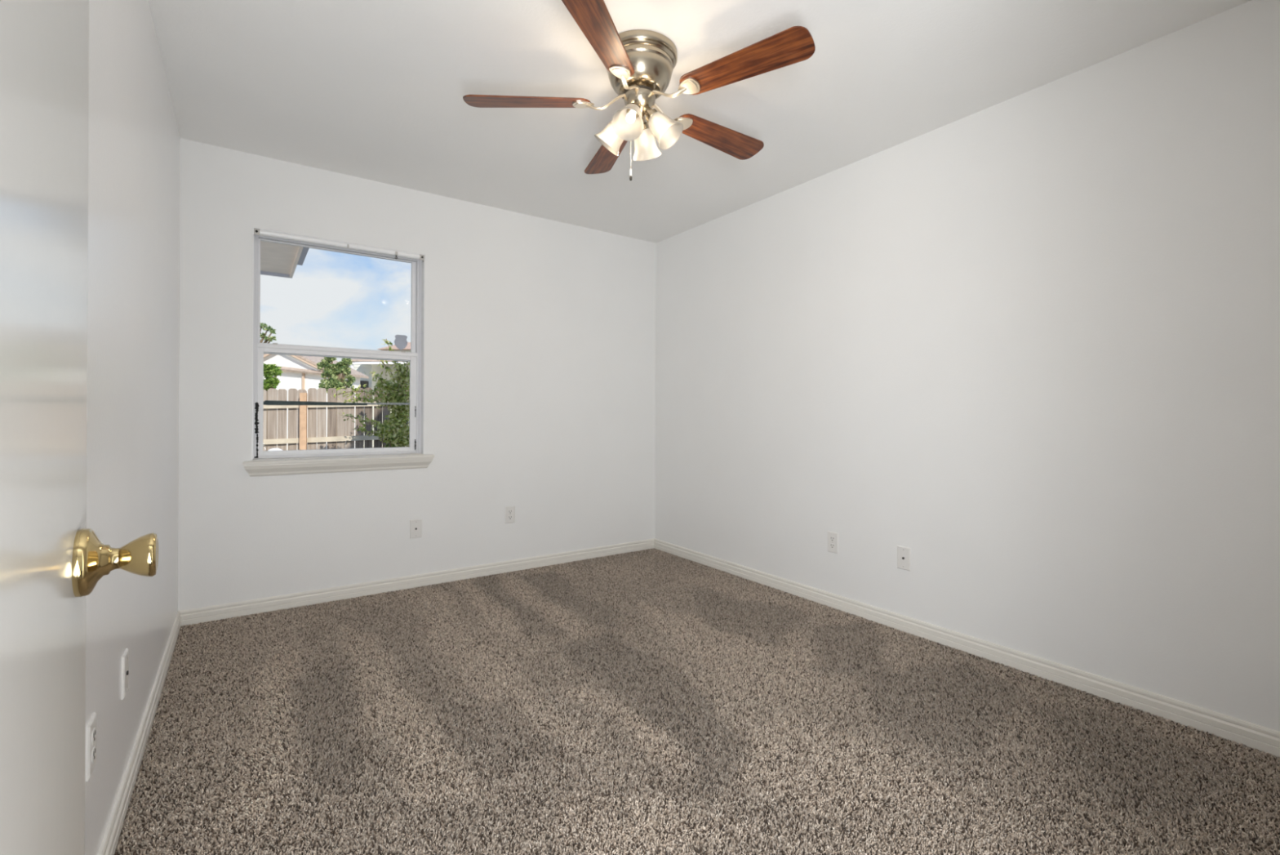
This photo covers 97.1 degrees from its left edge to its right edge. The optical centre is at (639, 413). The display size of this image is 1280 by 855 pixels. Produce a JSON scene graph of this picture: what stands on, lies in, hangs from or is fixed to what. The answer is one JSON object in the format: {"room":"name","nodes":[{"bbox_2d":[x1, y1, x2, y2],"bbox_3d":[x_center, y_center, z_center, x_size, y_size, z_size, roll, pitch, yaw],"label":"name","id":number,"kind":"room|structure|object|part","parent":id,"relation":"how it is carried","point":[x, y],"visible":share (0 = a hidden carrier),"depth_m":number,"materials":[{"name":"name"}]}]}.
{"room":"empty bedroom","nodes":[
{"label":"empty bedroom","id":0,"kind":"room"},
{"bbox_2d":[84,0,180,854],"bbox_3d":[-1.340,-0.148,1.319,0.150,2.446,3.900,0,0,-35],"label":"wall","id":1,"kind":"structure","parent":0,"point":[134,138],"depth_m":1.58,"materials":[{"name":"paint"}]},
{"bbox_2d":[85,711,96,781],"bbox_3d":[-1.168,0.707,1.205,0.008,0.114,0.070,0,0,-35],"label":"wall outlet","id":2,"kind":"object","parent":1,"relation":"attached to","point":[91,735],"visible":1,"depth_m":1.19,"materials":[{"name":"white plastic"}]},
{"bbox_2d":[91,745,96,762],"bbox_3d":[-1.166,0.727,1.206,0.003,0.028,0.034,0,0,-35],"label":"receptacle","id":3,"kind":"object","parent":2,"relation":"attached to","point":[93,747],"depth_m":1.20,"materials":[{"name":"grey plastic"}]},
{"bbox_2d":[91,727,96,744],"bbox_3d":[-1.166,0.688,1.206,0.003,0.028,0.034,0,0,-35],"label":"receptacle","id":4,"kind":"object","parent":2,"relation":"attached to","point":[93,729],"depth_m":1.20,"materials":[{"name":"grey plastic"}]},
{"bbox_2d":[121,648,128,699],"bbox_3d":[-1.408,0.711,1.550,0.009,0.114,0.070,0,0,-35],"label":"cable plate","id":5,"kind":"object","parent":1,"relation":"attached to","point":[125,658],"visible":1,"depth_m":1.53,"materials":[{"name":"grey plastic"}]},
{"bbox_2d":[97,610,181,854],"bbox_3d":[-1.268,1.031,1.350,0.013,0.076,3.620,0,0,-35],"label":"baseboard","id":6,"kind":"structure","parent":1,"relation":"attached to","point":[108,844],"depth_m":1.68,"materials":[{"name":"white paint"}]},
{"bbox_2d":[177,137,656,621],"bbox_3d":[-1.137,-0.147,3.745,2.965,2.446,0.160,0,0,-35],"label":"wall","id":7,"kind":"structure","parent":0,"point":[540,333],"depth_m":3.56,"materials":[{"name":"paint"}]},
{"bbox_2d":[251,226,425,459],"bbox_3d":[-1.750,-0.368,3.329,0.881,1.240,0.181,0,0,-35],"label":"window","id":8,"kind":"structure","parent":7,"relation":"in","point":[415,357],"depth_m":3.33,"materials":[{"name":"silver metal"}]},
{"bbox_3d":[-1.770,-0.648,3.360,0.833,0.635,0.020,0,0,-35],"label":"sash","id":9,"kind":"part","parent":8,"relation":"part of","materials":[{"name":"white"}]},
{"bbox_3d":[-1.755,-0.074,3.334,0.837,0.624,0.030,0,0,-35],"label":"sash","id":10,"kind":"part","parent":8,"relation":"part of","materials":[{"name":"white"}]},
{"bbox_2d":[253,227,424,262],"bbox_3d":[-1.704,-0.959,3.267,0.876,0.056,0.042,0,0,-35],"label":"blind headrail","id":11,"kind":"object","parent":8,"relation":"attached to","point":[256,231],"visible":0.95,"depth_m":3.23,"materials":[{"name":"white paint"}]},
{"bbox_2d":[394,334,407,349],"bbox_3d":[-1.500,-0.445,3.548,0.080,0.094,0.001,0,0,-35],"label":"window sticker","id":12,"kind":"object","parent":8,"relation":"attached to","point":[401,342],"visible":1,"depth_m":3.55,"materials":[{"name":"grey"}]},
{"bbox_2d":[242,453,434,476],"bbox_3d":[-1.711,0.292,3.278,0.974,0.087,0.138,0,0,-35],"label":"trim","id":13,"kind":"structure","parent":7,"relation":"attached to","point":[313,464],"depth_m":3.21,"materials":[{"name":"white paint"}]},
{"bbox_2d":[409,518,422,538],"bbox_3d":[-1.377,0.708,3.476,0.070,0.114,0.009,0,0,-35],"label":"cable plate","id":14,"kind":"object","parent":7,"relation":"attached to","point":[415,525],"visible":1,"depth_m":3.48,"materials":[{"name":"white plastic"}]},
{"bbox_2d":[178,537,654,626],"bbox_3d":[-1.094,1.032,3.674,2.965,0.076,0.013,0,0,-35],"label":"baseboard","id":15,"kind":"structure","parent":7,"relation":"attached to","point":[235,609],"depth_m":3.38,"materials":[{"name":"white paint"}]},
{"bbox_2d":[505,505,515,523],"bbox_3d":[-0.879,0.684,3.826,0.070,0.114,0.008,0,0,-35],"label":"wall outlet","id":16,"kind":"object","parent":7,"relation":"attached to","point":[509,510],"visible":1,"depth_m":3.82,"materials":[{"name":"white plastic"}]},
{"bbox_2d":[114,555,1279,854],"bbox_3d":[-0.071,1.153,2.213,3.265,0.144,3.900,0,0,-35],"label":"floor","id":17,"kind":"structure","parent":0,"point":[366,812],"depth_m":1.62,"materials":[{"name":"brown"}]},
{"bbox_2d":[114,547,1279,854],"bbox_3d":[-0.024,1.076,2.147,2.938,0.016,3.716,0,0,-35],"label":"carpet","id":18,"kind":"object","parent":17,"relation":"on","point":[604,580],"visible":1,"depth_m":1.88,"materials":[{"name":"brown carpet"}]},
{"bbox_2d":[148,0,1251,243],"bbox_3d":[-0.057,-1.440,2.213,3.265,0.150,3.900,0,0,-35],"label":"ceiling","id":19,"kind":"structure","parent":0,"point":[371,90],"depth_m":2.32,"materials":[{"name":"paint"}]},
{"bbox_2d":[462,0,815,181],"bbox_3d":[0.033,-1.115,2.183,1.230,0.499,1.274,0,0,-35],"label":"ceiling fan","id":20,"kind":"object","parent":19,"relation":"hanging from","point":[639,64],"visible":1,"depth_m":2.06,"materials":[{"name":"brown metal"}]},
{"bbox_3d":[-0.424,-1.180,2.143,0.477,0.006,0.136,0,12,-1],"label":"blade","id":21,"kind":"part","parent":20,"relation":"part of","materials":[{"name":"brown wood"}]},
{"bbox_3d":[-0.124,-1.178,1.746,0.136,0.006,0.477,13,4,16],"label":"blade","id":22,"kind":"part","parent":20,"relation":"part of","materials":[{"name":"brown wood"}]},
{"bbox_3d":[-0.140,-1.178,2.552,0.136,0.006,0.477,-13,4,-19],"label":"blade","id":23,"kind":"part","parent":20,"relation":"part of","materials":[{"name":"brown wood"}]},
{"bbox_3d":[-0.098,-1.077,2.178,0.117,0.107,0.117,41,11,13],"label":"lamp shade","id":24,"kind":"part","parent":20,"relation":"part of","materials":[{"name":"white glass"}]},
{"bbox_3d":[-0.034,-1.077,2.061,0.117,0.107,0.117,0,-40,16],"label":"lamp shade","id":25,"kind":"part","parent":20,"relation":"part of","materials":[{"name":"white glass"}]},
{"bbox_3d":[-0.032,-1.085,2.067,0.035,0.061,0.035,0,-40,16],"label":"light bulb","id":26,"kind":"part","parent":20,"relation":"part of","materials":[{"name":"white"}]},
{"bbox_2d":[626,102,640,119],"bbox_3d":[-0.021,-1.129,2.103,0.053,0.054,0.053,0,-40,16],"label":"socket","id":27,"kind":"object","parent":20,"relation":"attached to","point":[637,117],"depth_m":2.09,"materials":[{"name":"silver metal"}]},
{"bbox_2d":[643,116,648,129],"bbox_3d":[0.007,-1.129,2.199,0.053,0.054,0.053,0,40,16],"label":"socket","id":28,"kind":"object","parent":20,"relation":"attached to","point":[646,126],"depth_m":2.19,"materials":[{"name":"silver metal"}]},
{"bbox_3d":[0.019,-1.076,2.242,0.117,0.107,0.117,0,40,16],"label":"lamp shade","id":29,"kind":"part","parent":20,"relation":"part of","materials":[{"name":"white glass"}]},
{"bbox_2d":[644,106,657,122],"bbox_3d":[0.041,-1.129,2.137,0.053,0.054,0.053,-41,-11,13],"label":"socket","id":30,"kind":"object","parent":20,"relation":"attached to","point":[651,113],"depth_m":2.11,"materials":[{"name":"silver metal"}]},
{"bbox_3d":[0.083,-1.076,2.124,0.117,0.107,0.117,-41,-11,13],"label":"lamp shade","id":31,"kind":"part","parent":20,"relation":"part of","materials":[{"name":"white glass"}]},
{"bbox_3d":[0.337,-1.176,2.407,0.477,0.006,0.136,0,-12,-37],"label":"blade","id":32,"kind":"part","parent":20,"relation":"part of","materials":[{"name":"brown wood"}]},
{"bbox_3d":[0.346,-1.176,1.909,0.477,0.006,0.136,0,-13,35],"label":"blade","id":33,"kind":"part","parent":20,"relation":"part of","materials":[{"name":"brown wood"}]},
{"bbox_2d":[654,0,1279,756],"bbox_3d":[1.211,-0.135,3.108,0.150,2.446,3.900,0,0,-35],"label":"wall","id":34,"kind":"structure","parent":0,"point":[1027,344],"depth_m":2.38,"materials":[{"name":"paint"}]},
{"bbox_2d":[827,530,838,553],"bbox_3d":[1.076,0.719,3.157,0.008,0.114,0.070,0,0,-35],"label":"wall outlet","id":35,"kind":"object","parent":34,"relation":"attached to","point":[833,537],"visible":1,"depth_m":3.15,"materials":[{"name":"white plastic"}]},
{"bbox_2d":[829,542,835,548],"bbox_3d":[1.074,0.738,3.156,0.003,0.028,0.034,0,0,-35],"label":"receptacle","id":36,"kind":"object","parent":35,"relation":"attached to","point":[832,545],"depth_m":3.16,"materials":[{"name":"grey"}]},
{"bbox_2d":[829,535,835,541],"bbox_3d":[1.075,0.699,3.156,0.003,0.028,0.034,0,0,-35],"label":"receptacle","id":37,"kind":"object","parent":35,"relation":"attached to","point":[832,538],"depth_m":3.16,"materials":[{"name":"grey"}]},
{"bbox_2d":[897,545,911,570],"bbox_3d":[1.313,0.721,2.817,0.009,0.114,0.070,0,0,-35],"label":"cable plate","id":38,"kind":"object","parent":34,"relation":"attached to","point":[904,553],"visible":1,"depth_m":2.81,"materials":[{"name":"grey plastic"}]},
{"bbox_2d":[653,537,1279,756],"bbox_3d":[1.150,1.044,3.045,0.013,0.076,3.620,0,0,-35],"label":"baseboard","id":39,"kind":"structure","parent":34,"relation":"attached to","point":[1254,735],"depth_m":2.35,"materials":[{"name":"white paint"}]},
{"bbox_3d":[1.021,-0.136,0.666,2.965,2.446,0.120,0,0,-35],"label":"wall","id":40,"kind":"structure","parent":0,"visible":0},
{"bbox_2d":[0,0,158,854],"bbox_3d":[-0.366,0.048,0.285,0.155,2.008,0.773,0,0,-38],"label":"door","id":41,"kind":"structure","parent":40,"relation":"in","point":[50,560],"depth_m":0.44,"materials":[{"name":"paint"}]},
{"bbox_3d":[-0.521,0.148,0.588,0.029,0.045,0.045,0,0,-38],"label":"knob","id":42,"kind":"part","parent":41,"relation":"part of","materials":[{"name":"gold metal"}]},
{"label":"outside","id":43,"kind":"structure","parent":0,"visible":0},
{"bbox_3d":[-14.225,1.520,28.991,70.000,0.300,56.200,0,0,-35],"label":"ground","id":44,"kind":"structure","parent":43,"visible":0},
{"bbox_2d":[260,322,276,342],"bbox_3d":[-9.971,-0.544,14.544,1.033,3.877,0.866,0,0,-35],"label":"tree","id":45,"kind":"object","parent":44,"relation":"on","point":[263,335],"visible":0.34,"depth_m":14.49,"materials":[{"name":"green plant"}]},
{"bbox_2d":[263,363,282,450],"bbox_3d":[-8.689,0.116,12.992,0.715,2.569,0.663,0,0,40],"label":"leafy bush","id":46,"kind":"object","parent":44,"relation":"on","point":[269,382],"visible":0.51,"depth_m":12.96,"materials":[{"name":"green plant"}]},
{"bbox_3d":[-8.666,-0.768,13.016,0.749,0.801,0.684,0,0,-35],"label":"crown","id":47,"kind":"part","parent":46,"relation":"part of","materials":[{"name":"green plant"}]},
{"bbox_2d":[267,448,282,450],"bbox_3d":[-5.550,0.972,8.600,0.250,0.889,0.250,0,0,-35],"label":"globe","id":48,"kind":"object","parent":44,"relation":"on","point":[271,449],"visible":0.19,"depth_m":8.55,"materials":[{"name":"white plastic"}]},
{"bbox_2d":[263,353,368,449],"bbox_3d":[-11.441,-0.388,19.010,3.476,3.547,2.380,0,0,0],"label":"neighbor house","id":49,"kind":"structure","parent":44,"relation":"on","point":[299,372],"depth_m":18.00,"materials":[{"name":"white"}]},
{"bbox_2d":[262,387,409,450],"bbox_3d":[-6.796,0.444,9.356,7.559,1.931,0.154,0,0,-21],"label":"picket fence","id":50,"kind":"object","parent":44,"relation":"on","point":[317,438],"visible":0.19,"depth_m":9.86,"materials":[{"name":"brown wood"}]},
{"bbox_3d":[-5.788,0.530,9.718,0.100,1.770,0.094,0,0,-21],"label":"post","id":51,"kind":"part","parent":50,"relation":"part of","materials":[{"name":"brown wood"}]},
{"bbox_3d":[-6.838,0.496,9.381,7.499,0.346,0.040,0,0,-21],"label":"rail","id":52,"kind":"part","parent":50,"relation":"part of","materials":[{"name":"brown wood"}]},
{"bbox_3d":[-6.835,-0.109,9.381,7.499,0.346,0.040,0,0,-21],"label":"rail","id":53,"kind":"part","parent":50,"relation":"part of","materials":[{"name":"brown wood"}]},
{"bbox_2d":[316,356,355,426],"bbox_3d":[-8.335,-0.126,15.498,0.915,3.059,0.809,0,0,-35],"label":"leafy tree","id":54,"kind":"object","parent":44,"relation":"on","point":[333,371],"visible":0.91,"depth_m":15.45,"materials":[{"name":"green plant"}]},
{"bbox_3d":[-8.330,-1.067,15.498,0.915,1.178,0.809,0,0,-35],"label":"crown","id":55,"kind":"part","parent":54,"relation":"part of","materials":[{"name":"green plant"}]},
{"bbox_2d":[330,338,409,447],"bbox_3d":[-4.228,0.117,8.980,1.346,2.618,0.556,0,0,-11],"label":"tree","id":56,"kind":"object","parent":44,"relation":"on","point":[394,428],"visible":0.82,"depth_m":8.97,"materials":[{"name":"green plant"}]},
{"bbox_2d":[351,358,409,446],"bbox_3d":[-10.426,-0.549,24.650,3.470,3.879,4.100,0,0,0],"label":"neighbor house","id":57,"kind":"structure","parent":44,"relation":"on","point":[362,366],"depth_m":23.50,"materials":[{"name":"white"}]},
{"bbox_2d":[377,342,410,351],"bbox_3d":[-12.636,-1.423,34.000,3.644,5.604,6.000,0,0,0],"label":"neighbor house","id":58,"kind":"structure","parent":44,"relation":"on","point":[407,348],"depth_m":31.40,"materials":[{"name":"red"}]},
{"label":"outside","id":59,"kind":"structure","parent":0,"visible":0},
{"bbox_2d":[260,240,309,278],"bbox_3d":[-4.029,-1.461,3.881,3.045,0.190,2.390,0,0,-35],"label":"roof eave","id":60,"kind":"object","parent":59,"point":[277,260],"visible":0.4,"depth_m":5.07,"materials":[{"name":"grey wood"}]}
]}

